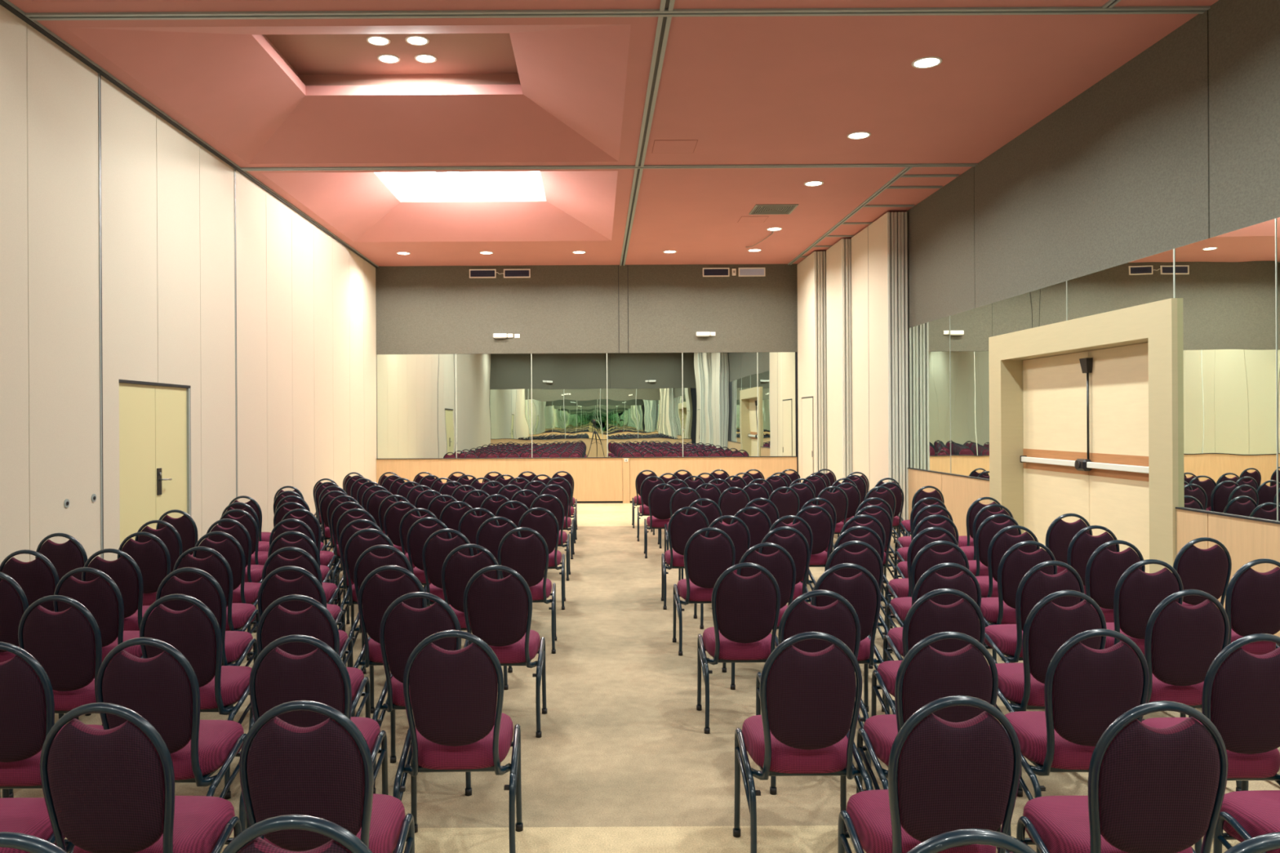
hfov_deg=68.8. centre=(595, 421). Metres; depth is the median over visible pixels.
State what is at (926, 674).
banquet chair
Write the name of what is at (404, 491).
banquet chair
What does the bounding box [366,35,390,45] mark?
recessed light
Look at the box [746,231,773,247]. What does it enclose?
loose wire
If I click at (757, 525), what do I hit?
banquet chair
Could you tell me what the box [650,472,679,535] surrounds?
banquet chair
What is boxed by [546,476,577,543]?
banquet chair
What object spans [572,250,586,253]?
recessed light
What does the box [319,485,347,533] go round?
banquet chair
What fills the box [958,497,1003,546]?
banquet chair
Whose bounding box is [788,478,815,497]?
banquet chair
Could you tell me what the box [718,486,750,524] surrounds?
banquet chair
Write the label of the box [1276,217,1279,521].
wall mirror
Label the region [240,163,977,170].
trim
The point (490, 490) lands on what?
banquet chair
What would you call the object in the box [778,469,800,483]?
banquet chair
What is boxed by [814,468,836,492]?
banquet chair
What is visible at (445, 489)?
banquet chair
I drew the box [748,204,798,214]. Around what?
ceiling vent
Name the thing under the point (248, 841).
banquet chair
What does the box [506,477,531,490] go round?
banquet chair
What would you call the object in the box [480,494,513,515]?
banquet chair
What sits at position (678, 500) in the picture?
banquet chair
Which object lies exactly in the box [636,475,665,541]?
banquet chair
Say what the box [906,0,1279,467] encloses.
wall
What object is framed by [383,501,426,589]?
banquet chair
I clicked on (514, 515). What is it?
banquet chair
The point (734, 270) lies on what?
wall thermostat
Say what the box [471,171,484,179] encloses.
spotlight
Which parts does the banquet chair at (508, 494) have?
backrest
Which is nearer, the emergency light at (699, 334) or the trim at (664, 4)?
the trim at (664, 4)
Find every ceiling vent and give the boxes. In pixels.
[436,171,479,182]
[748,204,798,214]
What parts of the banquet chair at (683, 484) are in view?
leg, leg, frame, backrest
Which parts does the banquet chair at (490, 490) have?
backrest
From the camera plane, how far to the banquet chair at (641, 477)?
14.73 m
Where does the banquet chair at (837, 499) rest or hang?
on the floor
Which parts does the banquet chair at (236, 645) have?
backrest, frame, seat frame, seat, rail, leg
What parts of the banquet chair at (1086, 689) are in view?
rail, leg, seat, seat frame, frame, backrest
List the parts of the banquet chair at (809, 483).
backrest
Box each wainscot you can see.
[376,456,797,503]
[907,467,1279,649]
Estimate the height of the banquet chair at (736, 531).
0.918 m
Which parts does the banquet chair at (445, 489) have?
frame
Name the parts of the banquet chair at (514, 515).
backrest, frame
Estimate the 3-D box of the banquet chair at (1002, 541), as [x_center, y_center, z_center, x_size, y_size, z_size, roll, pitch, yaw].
[3.032,1.203,6.965,0.469,0.918,0.533,0,0,1]
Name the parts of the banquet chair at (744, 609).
leg, rail, leg, seat frame, seat, frame, backrest, rail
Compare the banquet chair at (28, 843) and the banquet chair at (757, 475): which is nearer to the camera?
the banquet chair at (28, 843)
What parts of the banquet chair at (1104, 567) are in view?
seat, backrest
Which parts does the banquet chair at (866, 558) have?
frame, backrest, rail, leg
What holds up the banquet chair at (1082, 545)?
on the floor
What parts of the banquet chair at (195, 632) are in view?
backrest, frame, seat frame, seat, leg, rail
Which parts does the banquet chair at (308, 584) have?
leg, backrest, frame, seat, rail, leg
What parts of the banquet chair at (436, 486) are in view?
frame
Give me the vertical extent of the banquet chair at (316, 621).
0.918 m
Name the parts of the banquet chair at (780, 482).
backrest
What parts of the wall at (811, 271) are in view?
panel, pass door, panel, panel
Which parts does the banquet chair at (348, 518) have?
leg, rail, leg, backrest, frame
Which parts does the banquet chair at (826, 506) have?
backrest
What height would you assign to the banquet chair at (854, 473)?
0.918 m
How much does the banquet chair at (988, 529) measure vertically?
0.918 m
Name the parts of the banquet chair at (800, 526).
backrest, rail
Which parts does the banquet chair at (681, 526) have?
leg, rail, leg, seat, seat frame, frame, backrest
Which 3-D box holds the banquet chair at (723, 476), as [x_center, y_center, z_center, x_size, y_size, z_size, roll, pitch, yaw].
[1.961,1.210,14.993,0.469,0.918,0.533,0,0,0]
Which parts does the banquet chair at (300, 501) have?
backrest, frame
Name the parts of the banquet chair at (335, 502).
backrest, frame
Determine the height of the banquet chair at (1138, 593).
0.918 m
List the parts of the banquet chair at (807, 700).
leg, rail, leg, seat, seat frame, frame, backrest, leg, rail, leg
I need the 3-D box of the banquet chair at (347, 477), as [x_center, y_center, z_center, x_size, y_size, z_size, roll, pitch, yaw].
[-3.747,1.242,14.765,0.469,0.918,0.533,0,0,1]
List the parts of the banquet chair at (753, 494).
backrest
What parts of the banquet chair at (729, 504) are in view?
frame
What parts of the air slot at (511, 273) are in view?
blade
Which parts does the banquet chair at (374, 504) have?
backrest, frame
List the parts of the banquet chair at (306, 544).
backrest, frame, seat, rail, leg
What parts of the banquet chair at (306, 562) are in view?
backrest, frame, seat, rail, leg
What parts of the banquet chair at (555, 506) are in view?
backrest, frame, seat, leg, rail, leg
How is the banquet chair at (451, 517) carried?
on the floor
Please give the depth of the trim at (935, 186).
12.92 m
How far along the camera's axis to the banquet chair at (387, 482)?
13.64 m
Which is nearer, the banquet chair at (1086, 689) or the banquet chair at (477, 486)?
the banquet chair at (1086, 689)
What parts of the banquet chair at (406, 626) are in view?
leg, rail, leg, seat frame, seat, backrest, frame, leg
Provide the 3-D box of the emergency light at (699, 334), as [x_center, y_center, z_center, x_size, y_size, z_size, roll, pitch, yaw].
[2.280,-1.806,19.235,0.400,0.095,0.090,0,0,0]
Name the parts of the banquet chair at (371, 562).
leg, rail, leg, backrest, frame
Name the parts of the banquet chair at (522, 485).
backrest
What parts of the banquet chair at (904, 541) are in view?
leg, seat, backrest, frame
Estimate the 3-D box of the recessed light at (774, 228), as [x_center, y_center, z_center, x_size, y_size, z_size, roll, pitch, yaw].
[3.021,-3.253,15.750,0.264,0.008,0.264,0,0,0]
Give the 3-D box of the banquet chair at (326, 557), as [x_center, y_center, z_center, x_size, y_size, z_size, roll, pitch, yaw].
[-2.644,1.236,8.598,0.469,0.918,0.533,0,0,1]
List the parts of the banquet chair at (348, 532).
rail, leg, backrest, frame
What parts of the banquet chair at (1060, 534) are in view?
seat, frame, backrest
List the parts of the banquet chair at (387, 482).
backrest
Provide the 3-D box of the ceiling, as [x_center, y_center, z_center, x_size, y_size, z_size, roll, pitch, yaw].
[0.244,-3.616,8.830,9.770,0.750,21.140,0,0,0]
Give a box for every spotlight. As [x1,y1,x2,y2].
[446,171,458,179]
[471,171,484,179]
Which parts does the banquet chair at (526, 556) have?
backrest, frame, seat, seat frame, leg, rail, leg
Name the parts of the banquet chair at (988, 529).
seat, backrest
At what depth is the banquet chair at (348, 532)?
7.41 m
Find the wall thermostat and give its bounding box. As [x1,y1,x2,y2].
[732,268,736,275]
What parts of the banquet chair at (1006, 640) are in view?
rail, seat, seat frame, frame, backrest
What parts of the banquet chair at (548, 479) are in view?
backrest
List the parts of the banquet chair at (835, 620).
leg, leg, frame, backrest, rail, leg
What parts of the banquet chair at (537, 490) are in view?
backrest, frame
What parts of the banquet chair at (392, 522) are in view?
seat, backrest, frame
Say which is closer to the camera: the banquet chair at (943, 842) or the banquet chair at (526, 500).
the banquet chair at (943, 842)
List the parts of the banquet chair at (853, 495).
frame, backrest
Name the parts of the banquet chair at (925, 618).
leg, rail, seat, leg, backrest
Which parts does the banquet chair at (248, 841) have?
backrest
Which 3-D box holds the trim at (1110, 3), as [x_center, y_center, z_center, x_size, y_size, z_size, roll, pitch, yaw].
[4.011,-3.264,2.860,0.070,0.038,8.920,0,0,0]
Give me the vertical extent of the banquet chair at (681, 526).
0.918 m
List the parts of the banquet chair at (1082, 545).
frame, backrest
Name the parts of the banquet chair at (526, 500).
backrest, frame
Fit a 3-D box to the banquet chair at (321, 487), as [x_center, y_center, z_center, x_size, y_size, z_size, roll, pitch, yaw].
[-3.477,1.241,12.414,0.469,0.918,0.533,0,0,0]
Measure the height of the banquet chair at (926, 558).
0.918 m
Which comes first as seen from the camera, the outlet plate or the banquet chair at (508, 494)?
the banquet chair at (508, 494)
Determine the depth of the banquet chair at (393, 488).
12.92 m
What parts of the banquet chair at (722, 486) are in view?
backrest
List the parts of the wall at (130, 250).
lock plate, lock plate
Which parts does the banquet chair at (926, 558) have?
leg, rail, seat, backrest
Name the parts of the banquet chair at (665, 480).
frame, backrest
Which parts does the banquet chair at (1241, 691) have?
leg, seat, frame, leg, backrest, seat frame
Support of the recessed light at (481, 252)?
in the ceiling
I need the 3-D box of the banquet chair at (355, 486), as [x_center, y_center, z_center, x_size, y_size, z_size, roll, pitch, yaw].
[-3.219,1.239,13.190,0.469,0.918,0.533,0,0,-1]
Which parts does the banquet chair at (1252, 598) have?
seat, backrest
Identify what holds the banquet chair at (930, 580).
on the floor
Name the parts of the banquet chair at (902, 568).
leg, rail, seat, frame, backrest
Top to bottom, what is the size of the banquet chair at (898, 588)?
0.918 m
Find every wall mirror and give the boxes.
[377,354,457,458]
[456,353,532,457]
[531,353,608,457]
[607,352,683,457]
[682,352,758,457]
[757,351,795,456]
[908,315,951,473]
[950,302,992,479]
[992,280,1066,336]
[1066,248,1175,320]
[1174,217,1278,521]
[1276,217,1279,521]
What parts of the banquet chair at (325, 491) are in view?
backrest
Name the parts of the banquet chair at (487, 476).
backrest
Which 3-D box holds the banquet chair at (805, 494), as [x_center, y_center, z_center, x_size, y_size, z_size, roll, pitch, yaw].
[2.518,1.206,11.692,0.469,0.918,0.533,0,0,2]
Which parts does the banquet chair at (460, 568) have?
seat, backrest, frame, leg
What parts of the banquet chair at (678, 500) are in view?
leg, leg, backrest, frame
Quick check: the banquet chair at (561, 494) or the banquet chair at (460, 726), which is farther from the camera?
the banquet chair at (561, 494)
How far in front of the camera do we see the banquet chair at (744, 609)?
5.04 m
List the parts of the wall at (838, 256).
panel, panel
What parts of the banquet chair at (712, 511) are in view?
leg, leg, backrest, frame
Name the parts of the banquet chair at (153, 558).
backrest, seat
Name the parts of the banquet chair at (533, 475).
backrest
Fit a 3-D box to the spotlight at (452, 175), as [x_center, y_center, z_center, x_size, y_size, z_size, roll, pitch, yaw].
[-2.232,-3.862,14.615,0.200,0.130,0.200,0,0,0]
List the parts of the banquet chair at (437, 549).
seat, backrest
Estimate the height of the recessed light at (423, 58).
0.008 m
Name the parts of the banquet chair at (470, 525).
frame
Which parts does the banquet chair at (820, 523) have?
frame, backrest, seat frame, seat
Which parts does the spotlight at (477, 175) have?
bulb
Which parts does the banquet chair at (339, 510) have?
leg, seat, frame, backrest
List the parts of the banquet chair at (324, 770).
backrest, seat, rail, leg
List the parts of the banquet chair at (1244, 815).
leg, seat frame, rail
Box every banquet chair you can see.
[0,549,59,613]
[0,572,79,719]
[0,641,103,798]
[0,797,74,852]
[0,831,66,852]
[8,595,106,798]
[35,533,87,586]
[40,702,241,852]
[53,567,142,715]
[81,548,155,631]
[96,637,249,828]
[117,532,170,605]
[134,520,182,577]
[139,594,256,799]
[155,509,198,558]
[155,567,257,715]
[173,546,259,662]
[192,531,263,660]
[204,518,266,632]
[217,509,268,565]
[221,502,269,551]
[222,814,372,852]
[226,495,274,542]
[239,634,388,831]
[239,700,414,852]
[248,565,353,725]
[248,594,370,749]
[257,546,346,669]
[267,531,341,627]
[269,518,333,604]
[273,485,304,504]
[273,490,302,514]
[273,502,326,551]
[275,495,324,544]
[280,508,337,598]
[312,478,337,518]
[315,481,339,541]
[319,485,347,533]
[319,490,350,550]
[325,495,359,570]
[326,501,364,584]
[333,508,377,599]
[334,519,382,624]
[338,528,394,637]
[342,471,363,493]
[345,475,368,496]
[347,544,413,674]
[350,478,375,501]
[351,564,426,716]
[356,481,382,506]
[361,485,388,511]
[366,490,397,533]
[372,591,471,795]
[377,471,398,485]
[377,494,410,533]
[381,475,404,491]
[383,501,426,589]
[389,478,414,501]
[392,630,523,852]
[396,481,423,502]
[399,507,437,568]
[406,484,435,506]
[406,517,452,585]
[413,471,435,485]
[414,489,445,516]
[418,475,442,490]
[422,528,473,607]
[426,494,461,519]
[431,477,455,494]
[439,480,466,502]
[439,501,476,537]
[441,543,512,690]
[446,471,469,484]
[451,484,479,506]
[455,475,479,491]
[457,507,499,555]
[461,489,492,516]
[462,564,546,737]
[468,477,494,494]
[475,516,527,623]
[479,480,506,501]
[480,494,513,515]
[482,471,505,484]
[493,474,517,488]
[495,500,531,533]
[496,484,525,501]
[497,527,556,653]
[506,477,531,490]
[511,488,540,509]
[515,471,537,483]
[517,507,565,609]
[523,480,548,496]
[529,493,570,581]
[530,474,551,486]
[539,484,574,559]
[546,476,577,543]
[551,471,577,529]
[631,470,657,528]
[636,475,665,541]
[644,483,675,558]
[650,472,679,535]
[657,479,690,548]
[661,506,709,609]
[664,487,702,566]
[671,469,693,483]
[672,527,735,656]
[678,498,722,581]
[684,475,706,492]
[693,472,717,487]
[693,515,750,629]
[695,483,720,506]
[696,562,780,733]
[704,478,731,493]
[708,469,730,484]
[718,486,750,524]
[721,542,795,689]
[723,475,746,493]
[730,506,771,551]
[731,472,754,484]
[733,631,872,852]
[742,469,764,484]
[742,483,769,506]
[742,497,779,525]
[747,478,773,499]
[755,590,873,795]
[758,526,811,603]
[763,475,787,493]
[768,486,799,524]
[768,515,816,593]
[769,471,791,487]
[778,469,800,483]
[786,482,814,511]
[787,505,833,606]
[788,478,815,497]
[800,497,836,555]
[801,475,826,505]
[808,471,830,492]
[808,540,890,669]
[811,563,889,713]
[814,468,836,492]
[816,486,848,533]
[830,478,857,516]
[831,482,860,523]
[832,525,892,653]
[837,475,866,537]
[837,695,1021,852]
[840,514,893,628]
[848,471,869,496]
[853,505,894,599]
[855,497,897,583]
[856,631,1011,852]
[864,485,900,562]
[871,588,985,716]
[874,477,903,542]
[875,482,907,539]
[881,562,981,711]
[884,527,958,635]
[885,540,968,630]
[893,504,953,598]
[893,514,958,618]
[894,497,947,551]
[898,485,944,537]
[906,828,1036,852]
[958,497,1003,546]
[959,503,1014,559]
[964,514,1021,576]
[970,524,1039,649]
[980,540,1057,661]
[982,560,1084,705]
[989,590,1106,797]
[995,628,1149,852]
[1016,701,1228,852]
[1045,513,1092,573]
[1066,524,1119,594]
[1084,539,1145,622]
[1104,559,1192,717]
[1142,589,1241,791]
[1142,633,1279,852]
[1172,537,1231,606]
[1213,790,1279,852]
[1223,832,1279,852]
[1225,558,1279,654]
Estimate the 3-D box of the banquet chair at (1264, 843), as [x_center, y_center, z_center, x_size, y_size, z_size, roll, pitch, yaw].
[1.275,1.213,1.965,0.469,0.918,0.533,0,0,0]
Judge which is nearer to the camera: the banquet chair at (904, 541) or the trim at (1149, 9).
the trim at (1149, 9)
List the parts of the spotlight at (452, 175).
bulb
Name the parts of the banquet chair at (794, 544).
backrest, seat, rail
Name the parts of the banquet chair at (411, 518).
seat, backrest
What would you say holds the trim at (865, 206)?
attached to the wall at (1178, 145)
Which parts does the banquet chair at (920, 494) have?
leg, rail, seat, backrest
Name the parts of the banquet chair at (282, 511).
frame, backrest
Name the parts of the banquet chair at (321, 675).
leg, backrest, frame, seat, rail, leg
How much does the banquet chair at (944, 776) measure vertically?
0.918 m
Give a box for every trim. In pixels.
[0,0,378,267]
[25,5,1210,20]
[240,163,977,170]
[619,168,643,266]
[635,16,671,166]
[659,0,675,10]
[787,167,911,264]
[813,245,831,247]
[826,235,854,236]
[841,222,872,224]
[863,204,914,207]
[886,185,942,188]
[901,173,959,177]
[1102,0,1120,8]
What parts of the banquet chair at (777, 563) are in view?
leg, leg, backrest, frame, seat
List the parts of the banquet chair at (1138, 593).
seat, frame, backrest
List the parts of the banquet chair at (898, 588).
leg, rail, seat, frame, backrest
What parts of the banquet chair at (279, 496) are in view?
backrest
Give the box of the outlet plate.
[514,333,519,337]
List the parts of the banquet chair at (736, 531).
leg, leg, backrest, frame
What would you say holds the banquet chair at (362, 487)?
on the floor
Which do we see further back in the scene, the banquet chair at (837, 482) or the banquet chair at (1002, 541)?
the banquet chair at (837, 482)
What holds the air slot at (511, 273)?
attached to the wall at (628, 308)
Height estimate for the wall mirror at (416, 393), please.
2.152 m
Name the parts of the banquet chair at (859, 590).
frame, backrest, seat, leg, seat frame, rail, leg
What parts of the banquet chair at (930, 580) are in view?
leg, rail, seat, frame, backrest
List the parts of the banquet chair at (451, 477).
backrest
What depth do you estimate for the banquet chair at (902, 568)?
7.50 m
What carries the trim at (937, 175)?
attached to the wall at (1178, 145)
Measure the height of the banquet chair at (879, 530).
0.918 m
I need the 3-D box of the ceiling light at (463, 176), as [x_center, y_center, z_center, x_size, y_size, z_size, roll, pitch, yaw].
[-2.193,-3.921,14.950,0.600,0.012,0.600,0,0,0]
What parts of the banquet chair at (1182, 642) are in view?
seat, leg, frame, backrest, seat frame, leg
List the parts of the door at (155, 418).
handle plate, lever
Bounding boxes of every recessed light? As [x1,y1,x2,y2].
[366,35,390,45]
[377,53,399,63]
[396,251,410,254]
[404,35,429,45]
[414,53,436,62]
[479,251,493,253]
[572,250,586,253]
[662,250,676,253]
[747,248,761,251]
[766,226,782,231]
[804,180,823,186]
[846,131,871,139]
[911,56,942,68]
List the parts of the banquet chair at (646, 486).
leg, seat, frame, backrest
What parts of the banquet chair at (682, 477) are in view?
backrest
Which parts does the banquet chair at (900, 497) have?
backrest, seat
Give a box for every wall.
[0,4,377,567]
[375,263,798,502]
[797,251,827,483]
[826,238,852,483]
[851,212,908,528]
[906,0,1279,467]
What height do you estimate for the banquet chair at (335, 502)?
0.918 m
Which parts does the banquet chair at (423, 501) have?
frame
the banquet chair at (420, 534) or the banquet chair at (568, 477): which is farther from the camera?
the banquet chair at (568, 477)
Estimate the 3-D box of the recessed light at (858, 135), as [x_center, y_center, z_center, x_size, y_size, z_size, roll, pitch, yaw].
[2.991,-3.253,10.600,0.264,0.008,0.264,0,0,0]
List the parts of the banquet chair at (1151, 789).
leg, seat frame, rail, seat, frame, backrest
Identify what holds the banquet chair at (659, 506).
on the floor
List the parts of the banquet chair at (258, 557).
backrest, seat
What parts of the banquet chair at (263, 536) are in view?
backrest, seat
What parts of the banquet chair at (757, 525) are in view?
frame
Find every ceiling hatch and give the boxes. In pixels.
[651,139,697,153]
[737,216,768,222]
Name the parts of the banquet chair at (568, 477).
backrest, frame, leg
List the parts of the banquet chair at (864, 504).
frame, backrest, leg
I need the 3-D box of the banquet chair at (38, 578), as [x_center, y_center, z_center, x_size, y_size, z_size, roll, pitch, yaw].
[-3.490,1.241,5.955,0.469,0.918,0.533,0,0,-1]
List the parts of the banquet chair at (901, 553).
leg, rail, seat, frame, backrest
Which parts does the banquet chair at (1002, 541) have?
seat, frame, backrest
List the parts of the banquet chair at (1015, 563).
rail, leg, seat, frame, backrest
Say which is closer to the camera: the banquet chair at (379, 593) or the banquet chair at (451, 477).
the banquet chair at (379, 593)
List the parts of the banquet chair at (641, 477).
leg, leg, seat, frame, backrest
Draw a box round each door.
[119,379,191,547]
[988,297,1178,573]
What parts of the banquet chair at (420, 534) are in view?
seat, backrest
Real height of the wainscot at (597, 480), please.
0.945 m
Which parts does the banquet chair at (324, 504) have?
seat, backrest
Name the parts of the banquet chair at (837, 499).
backrest, seat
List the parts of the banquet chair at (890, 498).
frame, backrest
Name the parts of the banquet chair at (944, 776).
leg, seat frame, rail, seat, backrest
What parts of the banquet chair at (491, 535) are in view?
backrest, frame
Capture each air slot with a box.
[469,269,496,278]
[503,268,530,277]
[702,267,729,276]
[738,267,765,276]
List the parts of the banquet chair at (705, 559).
leg, rail, leg, seat, seat frame, frame, backrest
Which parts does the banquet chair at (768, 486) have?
frame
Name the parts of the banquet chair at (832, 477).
frame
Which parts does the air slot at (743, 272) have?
blade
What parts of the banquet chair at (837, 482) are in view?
backrest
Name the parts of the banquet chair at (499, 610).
rail, backrest, frame, seat, seat frame, leg, rail, leg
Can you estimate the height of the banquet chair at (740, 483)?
0.918 m
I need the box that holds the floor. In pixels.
[0,502,1279,852]
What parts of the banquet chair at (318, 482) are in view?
backrest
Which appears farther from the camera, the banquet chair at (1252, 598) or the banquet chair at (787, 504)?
the banquet chair at (787, 504)
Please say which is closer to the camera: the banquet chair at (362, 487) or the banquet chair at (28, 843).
the banquet chair at (28, 843)
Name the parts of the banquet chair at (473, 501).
backrest, frame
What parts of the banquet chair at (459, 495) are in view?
frame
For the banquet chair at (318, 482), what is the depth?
12.93 m
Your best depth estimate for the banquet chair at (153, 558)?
6.62 m
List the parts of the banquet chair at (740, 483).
frame, backrest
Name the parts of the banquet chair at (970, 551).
seat, backrest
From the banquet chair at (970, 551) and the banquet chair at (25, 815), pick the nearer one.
the banquet chair at (25, 815)
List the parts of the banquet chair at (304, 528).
backrest, frame, seat, rail, leg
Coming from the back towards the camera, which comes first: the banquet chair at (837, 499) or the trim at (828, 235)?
the trim at (828, 235)
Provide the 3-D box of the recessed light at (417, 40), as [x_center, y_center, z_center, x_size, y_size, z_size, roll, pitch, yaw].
[-1.833,-3.925,9.605,0.244,0.008,0.244,0,0,0]
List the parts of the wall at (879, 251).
panel, panel, panel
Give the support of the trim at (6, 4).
attached to the wall at (130, 250)
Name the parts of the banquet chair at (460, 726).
leg, rail, leg, backrest, frame, seat frame, seat, leg, rail, leg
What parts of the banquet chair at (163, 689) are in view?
backrest, frame, seat, seat frame, leg, rail, leg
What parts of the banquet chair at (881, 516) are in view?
backrest, frame, leg, seat, rail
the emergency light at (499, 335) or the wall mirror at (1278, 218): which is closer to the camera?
the wall mirror at (1278, 218)
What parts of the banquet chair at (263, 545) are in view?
backrest, seat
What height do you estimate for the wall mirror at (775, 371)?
2.152 m
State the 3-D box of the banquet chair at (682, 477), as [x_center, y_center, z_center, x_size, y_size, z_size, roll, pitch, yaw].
[1.380,1.213,14.972,0.469,0.918,0.533,0,0,1]
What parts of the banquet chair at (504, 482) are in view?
backrest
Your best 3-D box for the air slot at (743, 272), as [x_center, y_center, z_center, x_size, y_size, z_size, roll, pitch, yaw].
[3.232,-3.094,19.270,0.550,0.180,0.020,0,0,0]
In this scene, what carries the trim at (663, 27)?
attached to the ceiling
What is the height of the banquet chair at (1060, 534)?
0.918 m
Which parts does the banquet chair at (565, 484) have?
backrest, frame, seat, leg, leg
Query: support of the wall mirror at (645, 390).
attached to the wall at (628, 308)
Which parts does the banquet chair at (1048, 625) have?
rail, leg, seat, seat frame, frame, backrest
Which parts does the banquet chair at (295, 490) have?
backrest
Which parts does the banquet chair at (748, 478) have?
backrest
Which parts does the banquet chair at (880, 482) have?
backrest, frame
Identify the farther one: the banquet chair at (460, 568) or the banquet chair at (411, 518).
the banquet chair at (411, 518)
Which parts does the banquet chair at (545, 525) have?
backrest, frame, seat frame, seat, leg, rail, leg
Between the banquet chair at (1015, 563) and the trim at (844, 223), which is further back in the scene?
the trim at (844, 223)
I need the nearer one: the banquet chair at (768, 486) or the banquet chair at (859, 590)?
the banquet chair at (859, 590)
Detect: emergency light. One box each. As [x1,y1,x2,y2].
[493,333,519,338]
[696,331,715,337]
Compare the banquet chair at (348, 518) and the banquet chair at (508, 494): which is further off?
the banquet chair at (508, 494)
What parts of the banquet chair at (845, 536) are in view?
frame, backrest, rail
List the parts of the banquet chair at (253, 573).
backrest, frame, seat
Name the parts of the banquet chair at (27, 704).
leg, seat frame, backrest, frame, seat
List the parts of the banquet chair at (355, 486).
backrest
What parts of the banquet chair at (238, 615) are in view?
backrest, frame, seat, seat frame, rail, leg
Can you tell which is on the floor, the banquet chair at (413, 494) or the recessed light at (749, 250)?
the banquet chair at (413, 494)
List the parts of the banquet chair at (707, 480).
backrest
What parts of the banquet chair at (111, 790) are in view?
rail, backrest, frame, seat, rail, seat frame, leg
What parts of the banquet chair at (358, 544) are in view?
leg, rail, seat frame, leg, seat, frame, backrest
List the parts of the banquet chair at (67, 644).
backrest, frame, leg, seat frame, seat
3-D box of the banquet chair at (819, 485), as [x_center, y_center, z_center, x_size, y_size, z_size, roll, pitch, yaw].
[3.059,1.203,13.324,0.469,0.918,0.533,0,0,-1]
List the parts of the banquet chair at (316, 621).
leg, backrest, frame, seat, rail, leg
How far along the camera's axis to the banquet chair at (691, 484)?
13.05 m
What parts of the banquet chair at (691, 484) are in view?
frame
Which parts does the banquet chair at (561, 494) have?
backrest, frame, seat, leg, leg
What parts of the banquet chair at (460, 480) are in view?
backrest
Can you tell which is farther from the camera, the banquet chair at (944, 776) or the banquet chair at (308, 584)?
the banquet chair at (308, 584)
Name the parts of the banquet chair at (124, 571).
backrest, seat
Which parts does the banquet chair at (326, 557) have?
backrest, frame, seat, rail, leg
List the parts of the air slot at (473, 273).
blade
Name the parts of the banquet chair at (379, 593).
leg, rail, leg, seat frame, seat, backrest, frame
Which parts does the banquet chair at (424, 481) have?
backrest, frame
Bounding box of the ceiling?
[8,0,1218,266]
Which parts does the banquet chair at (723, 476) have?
backrest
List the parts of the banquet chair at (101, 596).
backrest, frame, seat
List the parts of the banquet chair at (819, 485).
frame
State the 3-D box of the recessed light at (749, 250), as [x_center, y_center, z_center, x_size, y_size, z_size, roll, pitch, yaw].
[3.021,-3.253,17.700,0.264,0.008,0.264,0,0,0]
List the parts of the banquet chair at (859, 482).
frame, backrest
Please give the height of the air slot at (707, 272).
0.180 m
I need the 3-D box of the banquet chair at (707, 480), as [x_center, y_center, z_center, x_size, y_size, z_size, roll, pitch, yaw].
[1.634,1.211,14.070,0.469,0.918,0.533,0,0,0]
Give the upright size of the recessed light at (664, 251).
0.008 m
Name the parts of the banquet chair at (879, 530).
frame, backrest, rail, leg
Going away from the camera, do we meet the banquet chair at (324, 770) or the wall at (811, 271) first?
the banquet chair at (324, 770)
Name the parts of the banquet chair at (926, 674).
leg, rail, seat frame, seat, leg, frame, backrest, leg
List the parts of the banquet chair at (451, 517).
frame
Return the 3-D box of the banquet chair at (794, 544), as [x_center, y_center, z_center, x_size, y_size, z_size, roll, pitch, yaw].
[1.363,1.213,6.965,0.469,0.918,0.533,0,0,-1]
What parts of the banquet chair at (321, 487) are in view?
backrest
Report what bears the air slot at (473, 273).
attached to the wall at (628, 308)
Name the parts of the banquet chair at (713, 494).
frame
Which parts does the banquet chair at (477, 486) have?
backrest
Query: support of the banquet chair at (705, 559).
on the floor
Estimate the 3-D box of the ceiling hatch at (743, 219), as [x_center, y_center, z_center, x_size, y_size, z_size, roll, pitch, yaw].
[2.531,-3.253,15.000,0.432,0.004,0.452,0,0,0]
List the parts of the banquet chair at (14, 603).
seat, backrest, frame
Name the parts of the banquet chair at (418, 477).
backrest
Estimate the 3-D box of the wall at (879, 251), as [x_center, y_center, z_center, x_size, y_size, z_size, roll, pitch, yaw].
[4.672,-0.798,15.411,0.308,4.902,2.046,0,0,0]
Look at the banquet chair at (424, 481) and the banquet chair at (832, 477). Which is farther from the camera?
the banquet chair at (832, 477)
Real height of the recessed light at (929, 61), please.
0.008 m
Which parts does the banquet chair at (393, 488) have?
frame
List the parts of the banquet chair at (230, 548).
backrest, frame, seat, leg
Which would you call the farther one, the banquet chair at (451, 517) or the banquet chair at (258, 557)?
the banquet chair at (451, 517)
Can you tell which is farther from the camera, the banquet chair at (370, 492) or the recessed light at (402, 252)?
the recessed light at (402, 252)
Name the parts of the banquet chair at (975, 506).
seat, backrest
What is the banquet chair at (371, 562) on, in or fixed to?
on the floor
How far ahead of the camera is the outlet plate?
19.26 m
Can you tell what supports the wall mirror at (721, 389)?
attached to the wall at (628, 308)
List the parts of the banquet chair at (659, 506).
leg, leg, seat frame, seat, backrest, frame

